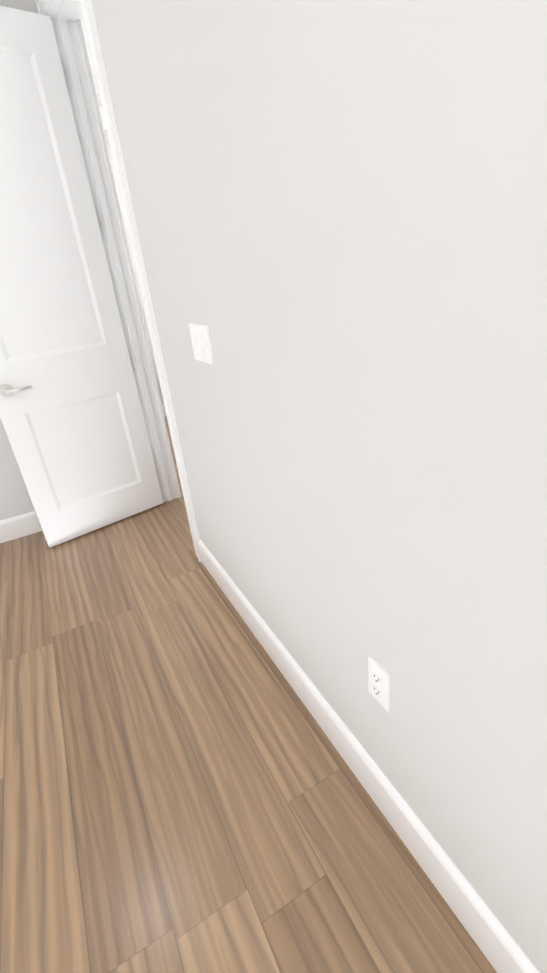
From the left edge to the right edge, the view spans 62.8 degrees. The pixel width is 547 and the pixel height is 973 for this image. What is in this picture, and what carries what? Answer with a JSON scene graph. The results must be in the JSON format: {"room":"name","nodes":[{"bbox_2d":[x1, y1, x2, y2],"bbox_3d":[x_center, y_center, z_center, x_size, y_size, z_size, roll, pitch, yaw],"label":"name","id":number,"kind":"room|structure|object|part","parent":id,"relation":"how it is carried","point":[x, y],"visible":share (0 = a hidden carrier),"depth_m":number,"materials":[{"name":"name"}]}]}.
{"room":"empty room","nodes":[
{"label":"empty room","id":0,"kind":"room"},
{"bbox_2d":[0,0,37,519],"bbox_3d":[-3.119,-0.472,1.681,4.870,2.790,0.120,-18,28,-23],"label":"wall","id":1,"kind":"structure","parent":0,"point":[15,499],"depth_m":2.68,"materials":[{"name":"beige paint"}]},
{"bbox_2d":[0,511,41,542],"bbox_3d":[-2.571,0.579,2.327,4.000,0.140,0.054,-18,28,-23],"label":"baseboard","id":2,"kind":"structure","parent":1,"relation":"attached to","point":[18,526],"depth_m":2.78,"materials":[{"name":"white paint"}]},
{"bbox_2d":[80,13,101,105],"bbox_3d":[-2.029,-1.646,0.494,6.780,0.120,6.290,-18,28,-23],"label":"ceiling","id":3,"kind":"structure","parent":0,"point":[90,60],"depth_m":3.03,"materials":[{"name":"white paint"}]},
{"bbox_2d":[104,130,163,403],"bbox_3d":[-1.164,-2.085,4.601,1.510,2.790,0.120,-18,28,-23],"label":"wall","id":4,"kind":"structure","parent":0,"point":[130,249],"depth_m":4.35,"materials":[{"name":"beige paint"}]},
{"bbox_2d":[99,106,106,129],"bbox_3d":[-1.253,-3.239,3.950,1.320,0.142,0.078,-18,28,-23],"label":"crown molding","id":5,"kind":"structure","parent":4,"relation":"attached to","point":[102,118],"depth_m":3.81,"materials":[{"name":"white paint"}]},
{"bbox_2d":[162,404,166,416],"bbox_3d":[-1.010,-0.916,5.092,1.440,0.140,0.015,-18,28,-23],"label":"baseboard","id":6,"kind":"structure","parent":4,"relation":"attached to","point":[164,410],"depth_m":4.98,"materials":[{"name":"white paint"}]},
{"bbox_2d":[0,416,496,972],"bbox_3d":[-1.746,0.912,1.717,6.780,0.100,6.290,-18,28,-23],"label":"floor","id":7,"kind":"structure","parent":0,"point":[182,790],"depth_m":1.29,"materials":[{"name":"brown wood"}]},
{"bbox_2d":[92,0,546,972],"bbox_3d":[-0.422,-0.813,1.770,0.120,2.790,6.290,-18,28,-23],"label":"wall","id":8,"kind":"structure","parent":0,"point":[340,208],"depth_m":0.78,"materials":[{"name":"beige paint"}]},
{"bbox_2d":[0,6,162,547],"bbox_3d":[-1.149,-0.855,2.299,0.733,2.430,0.223,-18,28,-23],"label":"door","id":9,"kind":"structure","parent":8,"relation":"in","point":[72,418],"depth_m":2.33,"materials":[{"name":"white paint"}]},
{"bbox_2d":[35,0,201,561],"bbox_3d":[-0.656,-0.919,2.219,0.168,2.542,0.918,-18,28,-23],"label":"door frame","id":10,"kind":"structure","parent":8,"relation":"attached to","point":[63,14],"depth_m":2.20,"materials":[{"name":"white paint"}]},
{"bbox_3d":[-0.593,-0.940,2.248,0.024,2.542,0.918,-18,28,-23],"label":"hall door casing trim","id":11,"kind":"part","parent":10,"relation":"part of","materials":[{"name":"white wood"}]},
{"bbox_2d":[189,324,213,364],"bbox_3d":[-0.236,-0.459,1.441,0.013,0.115,0.165,-18,28,-23],"label":"switch plate","id":12,"kind":"object","parent":8,"relation":"attached to","point":[201,342],"visible":0.98,"depth_m":1.42,"materials":[{"name":"white plastic"}]},
{"bbox_2d":[198,539,538,972],"bbox_3d":[0.311,0.826,1.142,0.015,0.140,2.910,-18,28,-23],"label":"baseboard","id":13,"kind":"structure","parent":8,"relation":"attached to","point":[498,946],"depth_m":1.11,"materials":[{"name":"white paint"}]},
{"bbox_2d":[368,655,390,711],"bbox_3d":[0.242,0.456,1.035,0.011,0.115,0.070,-18,28,-23],"label":"electrical outlet","id":14,"kind":"object","parent":8,"relation":"attached to","point":[379,679],"visible":1,"depth_m":1.02,"materials":[{"name":"white plastic"}]}
]}

